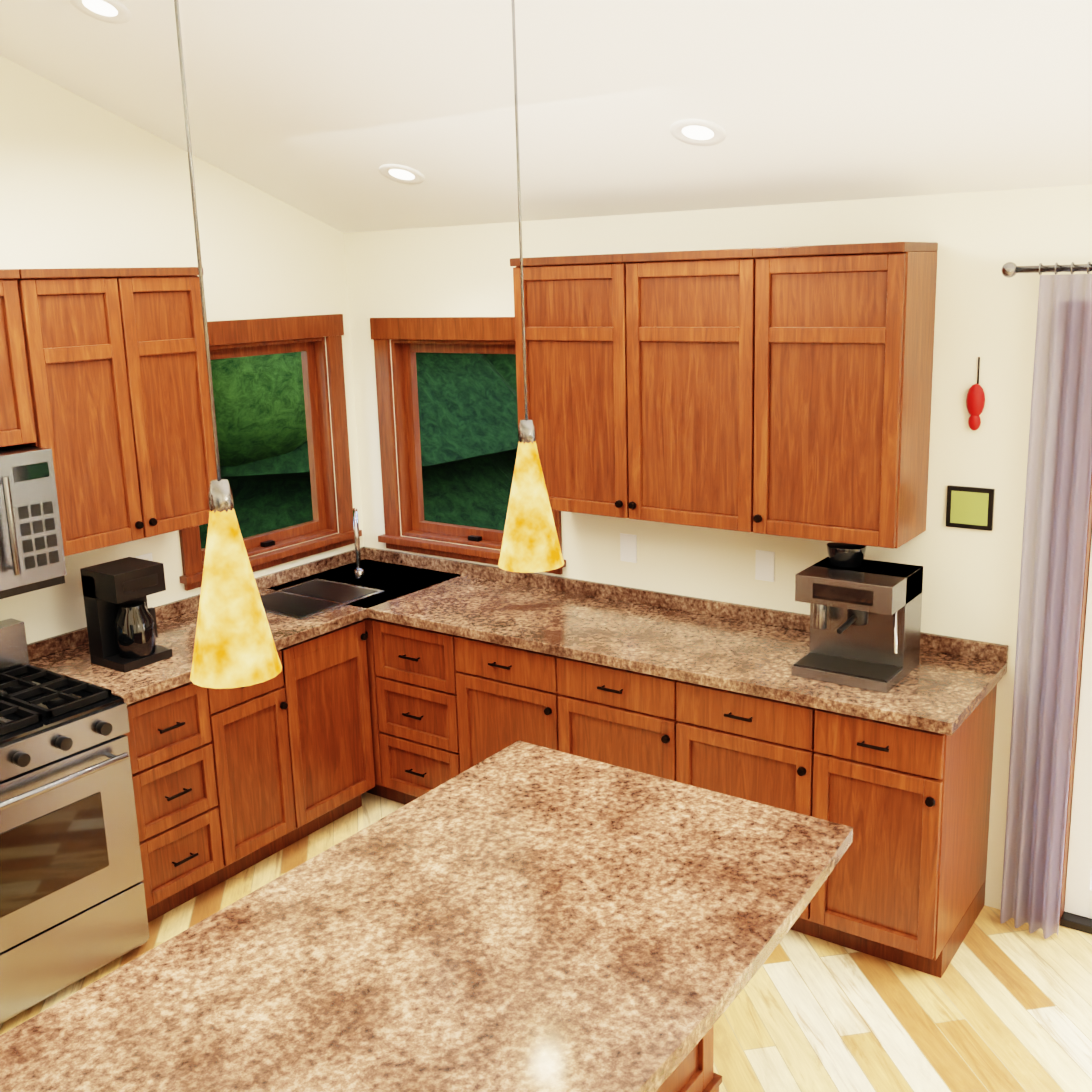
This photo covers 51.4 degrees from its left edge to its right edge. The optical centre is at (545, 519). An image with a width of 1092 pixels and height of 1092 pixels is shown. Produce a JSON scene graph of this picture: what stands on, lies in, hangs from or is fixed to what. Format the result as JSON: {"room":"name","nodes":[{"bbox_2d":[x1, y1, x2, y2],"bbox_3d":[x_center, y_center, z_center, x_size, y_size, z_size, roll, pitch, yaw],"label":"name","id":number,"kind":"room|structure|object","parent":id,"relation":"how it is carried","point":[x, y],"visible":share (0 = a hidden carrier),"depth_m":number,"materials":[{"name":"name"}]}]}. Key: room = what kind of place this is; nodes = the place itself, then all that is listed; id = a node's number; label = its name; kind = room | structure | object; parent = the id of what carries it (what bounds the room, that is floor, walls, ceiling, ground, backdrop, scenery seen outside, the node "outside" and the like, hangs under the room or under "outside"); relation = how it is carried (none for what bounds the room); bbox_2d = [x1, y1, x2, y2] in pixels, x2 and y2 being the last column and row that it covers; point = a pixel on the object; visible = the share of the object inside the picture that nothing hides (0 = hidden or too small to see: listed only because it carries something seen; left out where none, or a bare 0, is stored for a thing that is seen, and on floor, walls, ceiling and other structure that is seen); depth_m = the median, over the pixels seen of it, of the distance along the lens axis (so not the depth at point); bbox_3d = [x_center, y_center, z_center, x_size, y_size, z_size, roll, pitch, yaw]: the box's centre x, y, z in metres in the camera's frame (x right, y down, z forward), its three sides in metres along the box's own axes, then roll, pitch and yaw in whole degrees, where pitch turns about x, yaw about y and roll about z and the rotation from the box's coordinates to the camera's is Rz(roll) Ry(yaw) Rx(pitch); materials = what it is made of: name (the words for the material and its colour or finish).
{"room":"kitchen","nodes":[
{"label":"kitchen","id":0,"kind":"room"},
{"bbox_2d":[0,55,363,643],"bbox_3d":[-2.327,-0.568,3.472,0.150,4.243,4.660,7,15,35],"label":"wall","id":1,"kind":"structure","parent":0,"point":[84,183],"depth_m":4.35,"materials":[{"name":"beige paint"}]},
{"bbox_2d":[0,269,35,447],"bbox_3d":[-2.033,-0.469,3.470,0.348,0.563,0.780,7,15,35],"label":"upper cabinet","id":2,"kind":"object","parent":1,"relation":"attached to","point":[17,426],"visible":1,"depth_m":3.66,"materials":[{"name":"brown wood"}]},
{"bbox_2d":[0,445,66,598],"bbox_3d":[-1.970,0.044,3.544,0.466,0.455,0.760,7,15,35],"label":"microwave","id":3,"kind":"object","parent":2,"relation":"attached to","point":[32,557],"visible":1,"depth_m":3.66,"materials":[{"name":"grey metal"}]},
{"bbox_2d":[14,267,216,555],"bbox_3d":[-1.592,-0.413,4.109,0.348,0.963,0.715,7,15,35],"label":"upper cabinet","id":4,"kind":"object","parent":1,"relation":"attached to","point":[118,378],"visible":0.92,"depth_m":4.00,"materials":[{"name":"brown wood"}]},
{"bbox_2d":[135,553,152,560],"bbox_3d":[-1.593,0.196,4.511,0.007,0.115,0.075,7,15,35],"label":"outlet","id":5,"kind":"object","parent":1,"relation":"attached to","point":[148,556],"depth_m":4.51,"materials":[{"name":"white plastic"}]},
{"bbox_2d":[27,548,362,659],"bbox_3d":[-1.394,0.326,4.805,0.020,0.056,1.786,7,15,35],"label":"backsplash","id":6,"kind":"structure","parent":1,"relation":"attached to","point":[44,647],"depth_m":4.69,"materials":[{"name":"brown stone"}]},
{"bbox_2d":[179,314,361,590],"bbox_3d":[-1.263,-0.331,4.981,0.190,1.082,1.010,7,15,35],"label":"window","id":7,"kind":"structure","parent":1,"relation":"in","point":[305,336],"depth_m":5.20,"materials":[{"name":"brown wood"}]},
{"bbox_2d":[0,792,1091,1091],"bbox_3d":[0.760,1.917,1.805,7.570,0.100,4.960,7,15,35],"label":"floor","id":8,"kind":"structure","parent":0,"point":[998,1006],"depth_m":3.48,"materials":[{"name":"brown wood"}]},
{"bbox_2d":[0,618,149,1023],"bbox_3d":[-1.824,0.990,3.659,0.707,1.090,0.760,7,15,35],"label":"gas range","id":9,"kind":"object","parent":8,"relation":"on","point":[73,909],"visible":1,"depth_m":3.61,"materials":[{"name":"silver metal"}]},
{"bbox_2d":[124,684,242,922],"bbox_3d":[-1.536,0.976,4.203,0.602,0.876,0.414,7,15,35],"label":"base cabinet","id":10,"kind":"object","parent":8,"relation":"on","point":[183,765],"depth_m":4.05,"materials":[{"name":"brown wood"}]},
{"bbox_2d":[29,588,366,703],"bbox_3d":[-1.142,0.403,4.640,0.635,0.039,1.786,7,15,35],"label":"countertop","id":11,"kind":"structure","parent":10,"relation":"on","point":[292,619],"depth_m":4.30,"materials":[{"name":"brown stone"}]},
{"bbox_2d":[80,557,172,672],"bbox_3d":[-1.496,0.336,4.060,0.205,0.350,0.200,7,15,35],"label":"coffee maker","id":12,"kind":"object","parent":11,"relation":"on","point":[121,624],"visible":1,"depth_m":4.01,"materials":[{"name":"black plastic"}]},
{"bbox_2d":[227,677,286,870],"bbox_3d":[-1.329,0.909,4.487,0.602,0.876,0.409,7,15,35],"label":"base cabinet","id":13,"kind":"object","parent":8,"relation":"on","point":[254,730],"depth_m":4.32,"materials":[{"name":"brown wood"}]},
{"bbox_2d":[275,620,382,846],"bbox_3d":[-1.111,0.842,4.775,0.616,0.876,0.542,7,15,35],"label":"base cabinet","id":14,"kind":"object","parent":8,"relation":"on","point":[325,685],"depth_m":4.61,"materials":[{"name":"brown wood"}]},
{"bbox_2d":[371,620,454,804],"bbox_3d":[-0.359,0.792,4.908,0.548,0.876,0.602,7,15,35],"label":"base cabinet","id":15,"kind":"object","parent":8,"relation":"on","point":[403,678],"depth_m":4.68,"materials":[{"name":"brown wood"}]},
{"bbox_2d":[447,636,538,775],"bbox_3d":[0.042,0.839,4.628,0.544,0.876,0.602,7,15,35],"label":"base cabinet","id":16,"kind":"object","parent":8,"relation":"on","point":[495,688],"depth_m":4.42,"materials":[{"name":"brown wood"}]},
{"bbox_2d":[539,652,654,775],"bbox_3d":[0.424,0.885,4.360,0.608,0.876,0.602,7,15,35],"label":"base cabinet","id":17,"kind":"object","parent":8,"relation":"on","point":[606,715],"depth_m":4.12,"materials":[{"name":"brown wood"}]},
{"bbox_2d":[660,1029,721,1091],"bbox_3d":[-0.270,1.294,2.530,0.672,0.876,1.586,7,15,35],"label":"kitchen island","id":18,"kind":"object","parent":8,"relation":"on","point":[696,1074],"depth_m":2.96,"materials":[{"name":"brown wood"}]},
{"bbox_2d":[0,741,852,1091],"bbox_3d":[-0.135,0.892,2.346,1.035,0.102,1.654,7,15,35],"label":"island countertop","id":19,"kind":"structure","parent":18,"relation":"on","point":[537,918],"depth_m":2.25,"materials":[{"name":"brown stone"}]},
{"bbox_2d":[655,676,790,810],"bbox_3d":[0.831,0.934,4.075,0.608,0.876,0.602,7,15,35],"label":"base cabinet","id":20,"kind":"object","parent":8,"relation":"on","point":[729,743],"depth_m":3.83,"materials":[{"name":"brown wood"}]},
{"bbox_2d":[790,680,999,977],"bbox_3d":[1.180,0.975,3.831,0.464,0.876,0.602,7,15,35],"label":"base cabinet","id":21,"kind":"object","parent":8,"relation":"on","point":[908,889],"depth_m":3.60,"materials":[{"name":"brown wood"}]},
{"bbox_2d":[275,560,1006,735],"bbox_3d":[0.152,0.410,4.426,2.990,0.039,0.635,7,15,35],"label":"countertop","id":22,"kind":"structure","parent":21,"relation":"on","point":[939,695],"depth_m":4.18,"materials":[{"name":"brown stone"}]},
{"bbox_2d":[791,542,922,692],"bbox_3d":[1.009,0.311,3.700,0.336,0.405,0.401,7,15,35],"label":"espresso machine","id":23,"kind":"object","parent":22,"relation":"on","point":[865,623],"visible":1,"depth_m":3.69,"materials":[{"name":"silver metal"}]},
{"bbox_2d":[0,0,1091,232],"bbox_3d":[0.662,-1.419,1.097,7.570,1.931,4.960,7,15,35],"label":"ceiling","id":24,"kind":"structure","parent":0,"point":[322,110],"depth_m":3.43,"materials":[{"name":"white paint"}]},
{"bbox_2d":[70,0,130,23],"bbox_3d":[-1.318,-1.516,3.359,0.174,0.065,0.165,7,15,35],"label":"recessed light","id":25,"kind":"object","parent":24,"relation":"in","point":[113,11],"visible":0.98,"depth_m":3.37,"materials":[{"name":"white plastic"}]},
{"bbox_2d":[174,0,281,688],"bbox_3d":[-0.564,-0.628,1.784,0.155,1.831,0.155,7,15,35],"label":"pendant light","id":26,"kind":"object","parent":24,"relation":"hanging from","point":[234,646],"visible":1,"depth_m":1.90,"materials":[{"name":"yellow glass"}]},
{"bbox_2d":[379,164,424,183],"bbox_3d":[-0.548,-1.312,4.318,0.174,0.065,0.165,7,15,35],"label":"recessed light","id":27,"kind":"object","parent":24,"relation":"in","point":[403,174],"visible":1,"depth_m":4.31,"materials":[{"name":"white plastic"}]},
{"bbox_2d":[498,0,563,572],"bbox_3d":[-0.057,-0.637,2.508,0.155,1.518,0.155,7,15,35],"label":"pendant light","id":28,"kind":"object","parent":24,"relation":"hanging from","point":[530,542],"visible":1,"depth_m":2.59,"materials":[{"name":"yellow glass"}]},
{"bbox_2d":[670,119,725,145],"bbox_3d":[0.471,-1.197,3.515,0.174,0.065,0.165,7,15,35],"label":"recessed light","id":29,"kind":"object","parent":24,"relation":"in","point":[698,132],"visible":0.98,"depth_m":3.51,"materials":[{"name":"white plastic"}]},
{"bbox_2d":[344,184,1091,909],"bbox_3d":[2.112,0.140,3.433,7.570,2.620,0.150,7,15,35],"label":"wall","id":30,"kind":"structure","parent":0,"point":[986,310],"depth_m":3.93,"materials":[{"name":"beige paint"}]},
{"bbox_2d":[370,317,565,574],"bbox_3d":[-0.329,-0.354,5.057,1.050,1.082,0.190,7,15,35],"label":"window","id":31,"kind":"structure","parent":30,"relation":"in","point":[410,337],"depth_m":5.21,"materials":[{"name":"brown wood"}]},
{"bbox_2d":[510,249,733,529],"bbox_3d":[0.406,-0.497,4.227,1.054,0.964,0.322,7,15,35],"label":"upper cabinet","id":32,"kind":"object","parent":30,"relation":"attached to","point":[630,356],"depth_m":4.11,"materials":[{"name":"brown wood"}]},
{"bbox_2d":[620,533,636,562],"bbox_3d":[0.336,0.117,4.620,0.075,0.115,0.006,7,15,35],"label":"outlet","id":33,"kind":"object","parent":30,"relation":"attached to","point":[628,542],"depth_m":4.62,"materials":[{"name":"white plastic"}]},
{"bbox_2d":[363,547,1008,663],"bbox_3d":[0.329,0.307,4.661,2.990,0.056,0.020,7,15,35],"label":"backsplash","id":34,"kind":"structure","parent":30,"relation":"attached to","point":[937,643],"depth_m":4.57,"materials":[{"name":"brown stone"}]},
{"bbox_2d":[755,550,774,581],"bbox_3d":[0.825,0.175,4.277,0.075,0.115,0.006,7,15,35],"label":"outlet","id":35,"kind":"object","parent":30,"relation":"attached to","point":[764,565],"depth_m":4.27,"materials":[{"name":"white plastic"}]},
{"bbox_2d":[730,242,937,548],"bbox_3d":[0.973,-0.429,3.830,0.554,0.964,0.322,7,15,35],"label":"upper cabinet","id":36,"kind":"object","parent":30,"relation":"attached to","point":[783,391],"depth_m":3.70,"materials":[{"name":"brown wood"}]},
{"bbox_2d":[946,485,994,530],"bbox_3d":[1.415,-0.038,3.792,0.150,0.140,0.014,7,15,35],"label":"framed picture","id":37,"kind":"object","parent":30,"relation":"attached to","point":[970,507],"visible":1,"depth_m":3.79,"materials":[{"name":"black plastic"}]},
{"bbox_2d":[966,357,984,429],"bbox_3d":[1.402,-0.408,3.701,0.059,0.238,0.035,7,15,35],"label":"wall ornament","id":38,"kind":"object","parent":30,"relation":"attached to","point":[975,401],"visible":1,"depth_m":3.70,"materials":[{"name":"red metal"}]},
{"bbox_2d":[1001,262,1091,277],"bbox_3d":[2.278,-0.678,2.954,2.076,0.048,0.111,7,15,35],"label":"curtain rod","id":39,"kind":"object","parent":30,"relation":"attached to","point":[1010,269],"visible":1,"depth_m":3.45,"materials":[{"name":"silver metal"}]},
{"bbox_2d":[1000,262,1091,938],"bbox_3d":[1.607,0.309,3.627,0.191,2.208,0.078,7,15,35],"label":"curtain","id":40,"kind":"object","parent":39,"relation":"hanging from","point":[1057,498],"visible":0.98,"depth_m":3.61,"materials":[{"name":"purple fabric"}]},
{"bbox_2d":[1059,472,1091,933],"bbox_3d":[2.432,0.434,3.245,1.889,2.105,0.168,7,15,35],"label":"door frame","id":41,"kind":"structure","parent":30,"relation":"attached to","point":[1075,922],"depth_m":3.78,"materials":[{"name":"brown wood"}]},
{"bbox_2d":[1064,536,1091,918],"bbox_3d":[2.447,0.471,3.273,1.641,1.956,0.121,7,15,35],"label":"glass door","id":42,"kind":"structure","parent":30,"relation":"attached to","point":[1078,897],"depth_m":3.82,"materials":[{"name":"white plastic"}]},
{"label":"outside","id":43,"kind":"structure","parent":0,"visible":0},
{"bbox_3d":[-2.266,-0.602,20.817,110.000,0.100,110.000,7,15,35],"label":"ground","id":44,"kind":"structure","parent":43,"visible":0},
{"bbox_2d":[211,352,306,465],"bbox_3d":[-3.680,-2.020,8.503,5.195,7.871,5.169,7,15,35],"label":"tree","id":45,"kind":"object","parent":44,"relation":"on","point":[259,404],"depth_m":8.11,"materials":[{"name":"green plant"}]},
{"bbox_2d":[199,352,518,548],"bbox_3d":[-2.106,-2.738,10.149,4.905,8.500,4.905,7,15,35],"label":"hill","id":46,"kind":"structure","parent":44,"relation":"on","point":[468,413],"depth_m":9.27,"materials":[{"name":"green plant"}]},
{"bbox_2d":[484,354,516,470],"bbox_3d":[-0.532,-3.140,11.828,5.102,8.500,5.102,7,15,35],"label":"tree","id":47,"kind":"object","parent":44,"relation":"on","point":[504,365],"depth_m":10.31,"materials":[{"name":"green plant"}]}
]}

